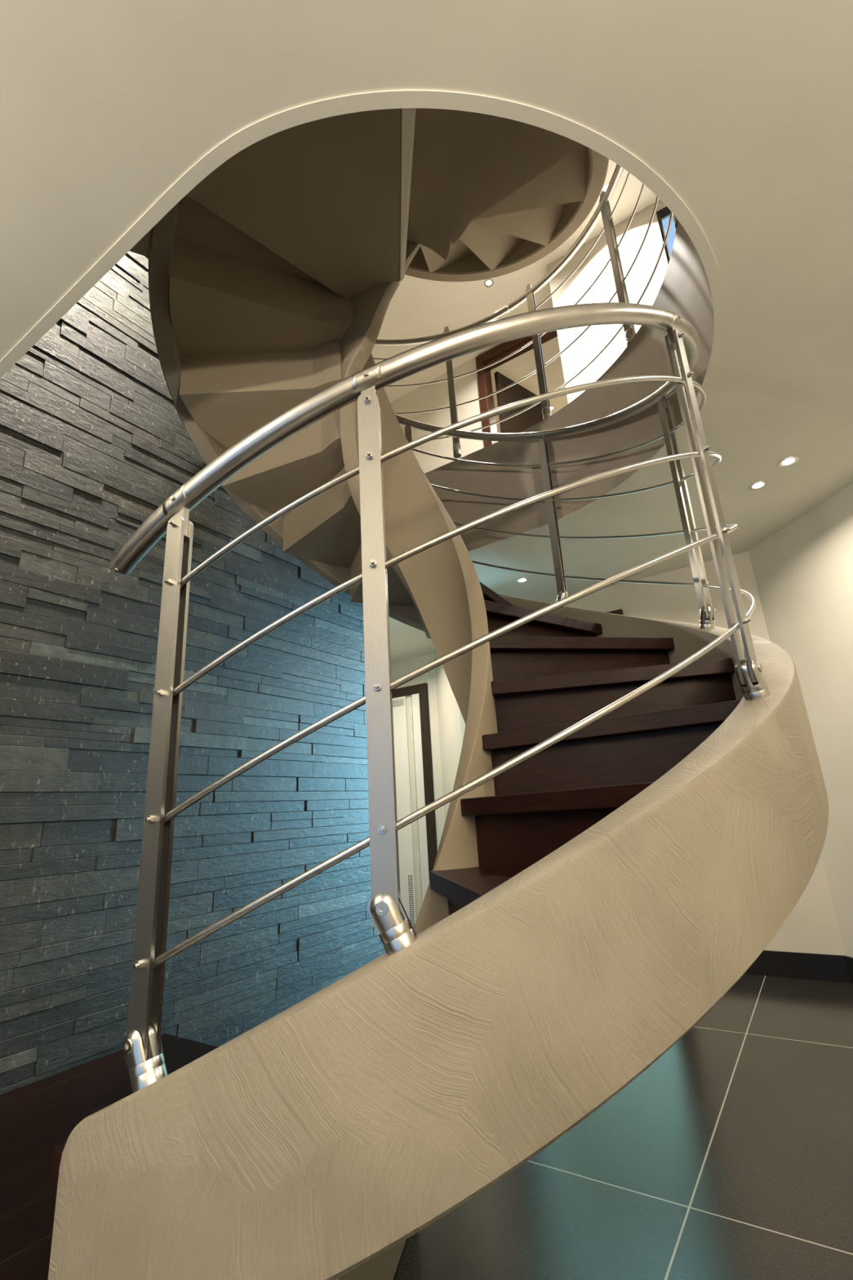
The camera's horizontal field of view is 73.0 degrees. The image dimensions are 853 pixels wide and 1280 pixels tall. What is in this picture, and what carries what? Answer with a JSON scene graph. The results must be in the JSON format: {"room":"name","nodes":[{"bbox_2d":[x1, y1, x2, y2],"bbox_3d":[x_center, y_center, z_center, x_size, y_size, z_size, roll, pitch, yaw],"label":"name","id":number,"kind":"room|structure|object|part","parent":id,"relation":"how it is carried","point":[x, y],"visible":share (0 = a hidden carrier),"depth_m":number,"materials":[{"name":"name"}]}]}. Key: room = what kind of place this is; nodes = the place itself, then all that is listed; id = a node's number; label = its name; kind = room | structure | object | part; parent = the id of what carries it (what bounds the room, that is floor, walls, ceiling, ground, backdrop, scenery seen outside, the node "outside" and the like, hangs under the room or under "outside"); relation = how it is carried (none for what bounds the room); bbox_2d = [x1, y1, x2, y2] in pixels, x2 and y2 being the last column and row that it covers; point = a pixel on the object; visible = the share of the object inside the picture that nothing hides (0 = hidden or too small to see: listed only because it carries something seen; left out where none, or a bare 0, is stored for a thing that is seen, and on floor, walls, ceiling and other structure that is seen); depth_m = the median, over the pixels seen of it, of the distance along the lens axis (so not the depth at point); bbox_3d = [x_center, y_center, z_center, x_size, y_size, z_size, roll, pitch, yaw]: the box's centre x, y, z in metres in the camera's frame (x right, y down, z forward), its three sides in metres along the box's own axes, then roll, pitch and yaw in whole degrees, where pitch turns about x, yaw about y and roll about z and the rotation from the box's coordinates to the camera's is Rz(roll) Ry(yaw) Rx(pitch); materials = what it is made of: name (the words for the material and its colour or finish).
{"room":"stairwell","nodes":[
{"label":"stairwell","id":0,"kind":"room"},
{"bbox_2d":[0,251,386,1094],"bbox_3d":[-1.837,-1.155,1.719,0.125,5.231,5.230,-14,-20,31],"label":"wall","id":1,"kind":"structure","parent":0,"point":[94,439],"depth_m":2.27,"materials":[{"name":"stone"}]},
{"bbox_2d":[0,0,852,662],"bbox_3d":[-0.545,-1.193,1.814,6.700,0.577,6.810,-14,-20,31],"label":"ceiling","id":2,"kind":"structure","parent":0,"point":[744,108],"depth_m":1.28,"materials":[{"name":"paint"}]},
{"bbox_2d":[0,89,724,553],"bbox_3d":[-0.049,-0.798,2.223,2.171,0.006,2.163,-14,-20,31],"label":"trim","id":3,"kind":"structure","parent":2,"relation":"attached to","point":[277,122],"depth_m":1.31,"materials":[{"name":"paint"}]},
{"bbox_2d":[515,577,528,582],"bbox_3d":[0.619,-0.386,3.724,0.082,0.005,0.082,-14,-20,31],"label":"recessed light","id":4,"kind":"object","parent":2,"relation":"in","point":[520,580],"visible":1,"depth_m":3.72,"materials":[{"name":"metal"}]},
{"bbox_2d":[748,480,768,490],"bbox_3d":[1.585,-0.737,2.750,0.082,0.005,0.082,-14,-20,31],"label":"recessed light","id":5,"kind":"object","parent":2,"relation":"in","point":[761,484],"visible":1,"depth_m":2.75,"materials":[{"name":"metal"}]},
{"bbox_3d":[1.585,-0.736,2.750,0.052,0.004,0.052,-7,-17,13],"label":"bulb","id":6,"kind":"part","parent":5,"relation":"part of","materials":[{"name":"white"}]},
{"bbox_2d":[777,456,799,466],"bbox_3d":[1.613,-0.794,2.567,0.082,0.005,0.082,-14,-20,31],"label":"recessed light","id":7,"kind":"object","parent":2,"relation":"in","point":[791,460],"visible":1,"depth_m":2.56,"materials":[{"name":"metal"}]},
{"bbox_3d":[1.613,-0.793,2.567,0.052,0.004,0.052,9,-21,-36],"label":"bulb","id":8,"kind":"part","parent":7,"relation":"part of","materials":[{"name":"white"}]},
{"bbox_2d":[390,345,497,928],"bbox_3d":[0.050,-0.148,5.439,3.470,5.231,0.130,-14,-20,31],"label":"wall","id":9,"kind":"structure","parent":0,"point":[436,395],"depth_m":5.71,"materials":[{"name":"paint"}]},
{"bbox_2d":[391,683,437,927],"bbox_3d":[-0.423,1.493,5.251,1.163,2.052,0.034,-14,-20,31],"label":"door","id":10,"kind":"structure","parent":9,"relation":"in","point":[417,841],"depth_m":5.06,"materials":[{"name":"white paint"}]},
{"bbox_2d":[475,330,557,447],"bbox_3d":[1.195,-1.716,5.481,0.960,2.272,0.894,-14,-20,31],"label":"door","id":11,"kind":"structure","parent":9,"relation":"in","point":[533,415],"depth_m":5.62,"materials":[{"name":"brown wood"}]},
{"bbox_3d":[0.955,-1.806,5.135,0.960,2.272,0.034,-14,-20,31],"label":"frame","id":12,"kind":"part","parent":11,"relation":"part of","materials":[{"name":"brown wood"}]},
{"bbox_3d":[1.057,-1.616,5.638,0.584,1.887,0.006,10,-21,-38],"label":"panel","id":13,"kind":"part","parent":11,"relation":"part of","materials":[{"name":"brown wood"}]},
{"bbox_2d":[434,650,462,821],"bbox_3d":[0.268,1.114,4.613,0.120,2.317,0.755,0,-17,-12],"label":"wall","id":14,"kind":"structure","parent":0,"point":[448,709],"depth_m":4.77,"materials":[{"name":"paint"}]},
{"bbox_2d":[371,159,659,441],"bbox_3d":[-0.147,-3.592,3.398,6.700,0.200,8.800,-14,-20,31],"label":"wall","id":15,"kind":"structure","parent":0,"point":[418,308],"depth_m":5.17,"materials":[{"name":"paint"}]},
{"bbox_2d":[484,278,493,287],"bbox_3d":[0.535,-3.062,4.941,0.082,0.005,0.082,-14,-20,31],"label":"recessed light","id":16,"kind":"object","parent":15,"relation":"in","point":[488,282],"visible":1,"depth_m":4.94,"materials":[{"name":"metal"}]},
{"bbox_3d":[0.535,-3.062,4.941,0.052,0.004,0.052,9,-21,-36],"label":"bulb","id":17,"kind":"part","parent":16,"relation":"part of","materials":[{"name":"white"}]},
{"bbox_2d":[601,182,608,191],"bbox_3d":[1.334,-3.321,4.241,0.082,0.005,0.082,-14,-20,31],"label":"recessed light","id":18,"kind":"object","parent":15,"relation":"in","point":[605,187],"visible":0.25,"depth_m":4.23,"materials":[{"name":"metal"}]},
{"bbox_2d":[424,219,679,476],"bbox_3d":[-0.562,-1.484,1.902,6.700,0.030,6.810,-14,-20,31],"label":"floor","id":19,"kind":"structure","parent":0,"point":[628,347],"depth_m":2.98,"materials":[{"name":"paint"}]},
{"bbox_2d":[373,164,677,457],"bbox_3d":[0.291,-1.775,2.807,1.197,0.951,2.239,8,-20,-32],"label":"balustrade","id":20,"kind":"object","parent":19,"relation":"on","point":[603,210],"visible":0.52,"depth_m":3.17,"materials":[{"name":"metal"}]},
{"bbox_3d":[-0.167,-1.941,3.595,1.350,0.039,0.258,-3,-17,-1],"label":"handrail","id":21,"kind":"part","parent":20,"relation":"part of","materials":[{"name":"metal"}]},
{"bbox_3d":[0.155,-1.548,3.547,0.038,0.893,0.028,-8,-17,14],"label":"post","id":22,"kind":"part","parent":20,"relation":"part of","materials":[{"name":"metal"}]},
{"bbox_3d":[0.282,-2.047,2.882,1.163,0.011,2.211,7,-20,-31],"label":"rod","id":23,"kind":"part","parent":20,"relation":"part of","materials":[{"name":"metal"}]},
{"bbox_3d":[0.294,-1.851,2.823,1.163,0.011,2.211,7,-20,-31],"label":"rod","id":24,"kind":"part","parent":20,"relation":"part of","materials":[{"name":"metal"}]},
{"bbox_3d":[0.306,-1.655,2.764,1.163,0.011,2.211,7,-20,-31],"label":"rod","id":25,"kind":"part","parent":20,"relation":"part of","materials":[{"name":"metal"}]},
{"bbox_3d":[0.635,-1.656,3.283,0.028,0.893,0.038,13,-23,-43],"label":"post","id":26,"kind":"part","parent":20,"relation":"part of","materials":[{"name":"metal"}]},
{"bbox_3d":[0.318,-1.459,2.705,1.163,0.011,2.211,7,-20,-31],"label":"rod","id":27,"kind":"part","parent":20,"relation":"part of","materials":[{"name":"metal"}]},
{"bbox_3d":[0.684,-2.293,2.598,0.525,0.039,1.869,-4,-17,3],"label":"handrail","id":28,"kind":"part","parent":20,"relation":"part of","materials":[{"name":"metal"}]},
{"bbox_3d":[0.922,-1.821,2.794,0.028,0.893,0.038,1,-17,-14],"label":"post","id":29,"kind":"part","parent":20,"relation":"part of","materials":[{"name":"metal"}]},
{"bbox_2d":[546,257,582,404],"bbox_3d":[1.302,-1.973,4.709,0.120,2.307,0.643,-14,-20,31],"label":"wall","id":30,"kind":"structure","parent":0,"point":[569,358],"depth_m":4.54,"materials":[{"name":"paint"}]},
{"bbox_2d":[393,973,852,1279],"bbox_3d":[-0.380,1.349,1.066,6.900,0.100,7.050,-14,-20,31],"label":"floor","id":31,"kind":"structure","parent":0,"point":[730,1156],"depth_m":1.45,"materials":[{"name":"tile"}]},
{"bbox_2d":[0,1033,406,1279],"bbox_3d":[-0.560,1.261,1.302,1.404,0.223,0.820,-14,-20,31],"label":"platform","id":32,"kind":"object","parent":31,"relation":"on","point":[37,1117],"visible":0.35,"depth_m":1.36,"materials":[{"name":"brown wood"}]},
{"bbox_2d":[48,195,828,1279],"bbox_3d":[0.012,-0.166,1.988,1.983,2.860,2.114,-14,-20,31],"label":"spiral staircase","id":33,"kind":"structure","parent":32,"relation":"on","point":[587,904],"depth_m":0.83,"materials":[{"name":"paint"}]},
{"bbox_2d":[128,107,415,299],"bbox_3d":[-0.436,-1.473,1.879,1.305,0.212,0.842,-14,-20,31],"label":"staircase underside","id":34,"kind":"object","parent":33,"relation":"attached to","point":[329,197],"visible":0.26,"depth_m":1.80,"materials":[{"name":"paint"}]},
{"bbox_2d":[404,108,608,281],"bbox_3d":[-0.133,-2.466,2.802,1.824,2.619,1.637,-14,-20,31],"label":"staircase","id":35,"kind":"structure","parent":34,"relation":"on","point":[491,196],"depth_m":2.21,"materials":[{"name":"paint"}]},
{"bbox_2d":[110,302,770,1093],"bbox_3d":[0.000,-0.650,2.202,1.891,3.237,2.049,3,-18,-21],"label":"balustrade","id":36,"kind":"object","parent":33,"relation":"on","point":[142,1048],"visible":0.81,"depth_m":1.03,"materials":[{"name":"metal"}]},
{"bbox_3d":[-0.444,0.194,0.974,0.038,0.893,0.028,-11,-18,24],"label":"post","id":37,"kind":"part","parent":36,"relation":"part of","materials":[{"name":"metal"}]},
{"bbox_3d":[-0.081,-0.023,0.937,0.038,0.893,0.028,-4,-17,2],"label":"post","id":38,"kind":"part","parent":36,"relation":"part of","materials":[{"name":"metal"}]},
{"bbox_3d":[-0.099,-1.066,2.297,2.049,2.374,2.049,-14,-20,31],"label":"handrail","id":39,"kind":"part","parent":36,"relation":"part of","materials":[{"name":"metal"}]},
{"bbox_3d":[-0.084,-0.830,3.274,0.038,0.893,0.028,-3,-17,0],"label":"post","id":40,"kind":"part","parent":36,"relation":"part of","materials":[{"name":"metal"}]},
{"bbox_3d":[0.017,-0.907,2.299,1.785,2.228,2.019,4,-18,-24],"label":"rod","id":41,"kind":"part","parent":36,"relation":"part of","materials":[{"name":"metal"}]},
{"bbox_3d":[0.029,-0.711,2.239,1.785,2.228,2.019,4,-18,-24],"label":"rod","id":42,"kind":"part","parent":36,"relation":"part of","materials":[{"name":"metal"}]},
{"bbox_3d":[0.041,-0.512,2.179,1.785,2.228,2.019,4,-18,-24],"label":"rod","id":43,"kind":"part","parent":36,"relation":"part of","materials":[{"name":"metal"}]},
{"bbox_3d":[0.053,-0.311,2.119,1.785,2.228,2.019,4,-18,-24],"label":"rod","id":44,"kind":"part","parent":36,"relation":"part of","materials":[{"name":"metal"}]},
{"bbox_3d":[0.633,-0.618,2.897,0.028,0.893,0.038,13,-23,-43],"label":"post","id":45,"kind":"part","parent":36,"relation":"part of","materials":[{"name":"metal"}]},
{"bbox_3d":[0.941,-0.497,2.102,0.028,0.893,0.038,-4,-17,0],"label":"post","id":46,"kind":"part","parent":36,"relation":"part of","materials":[{"name":"metal"}]},
{"bbox_3d":[0.639,-0.338,1.306,0.038,0.893,0.028,12,-23,-41],"label":"post","id":47,"kind":"part","parent":36,"relation":"part of","materials":[{"name":"metal"}]},
{"bbox_2d":[459,199,845,955],"bbox_3d":[2.047,-0.832,3.570,4.390,5.231,0.120,-14,-20,31],"label":"wall","id":48,"kind":"structure","parent":0,"point":[811,926],"depth_m":3.88,"materials":[{"name":"paint"}]},
{"bbox_2d":[606,608,623,614],"bbox_3d":[0.923,0.946,3.869,1.141,2.133,0.155,-14,-20,31],"label":"door","id":49,"kind":"structure","parent":48,"relation":"in","point":[620,611],"depth_m":3.83,"materials":[{"name":"brown wood"}]},
{"bbox_2d":[656,206,671,263],"bbox_3d":[2.263,-2.873,3.940,1.155,1.000,0.060,-14,-20,31],"label":"window","id":50,"kind":"structure","parent":48,"relation":"in","point":[665,211],"depth_m":4.32,"materials":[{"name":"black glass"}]},
{"bbox_2d":[744,950,850,982],"bbox_3d":[1.209,1.836,3.379,2.096,0.118,0.012,-14,-20,31],"label":"baseboard","id":51,"kind":"structure","parent":48,"relation":"attached to","point":[828,967],"depth_m":2.93,"materials":[{"name":"black tile"}]},
{"bbox_2d":[748,483,852,957],"bbox_3d":[2.322,0.069,1.554,0.120,2.317,3.406,-1,-17,-9],"label":"wall","id":52,"kind":"structure","parent":0,"point":[803,572],"depth_m":2.94,"materials":[{"name":"paint"}]},
{"bbox_2d":[844,955,852,983],"bbox_3d":[2.321,1.120,1.227,0.012,0.118,3.406,-1,-17,-9],"label":"baseboard","id":53,"kind":"structure","parent":52,"relation":"attached to","point":[849,960],"depth_m":2.82,"materials":[{"name":"black tile"}]}
]}

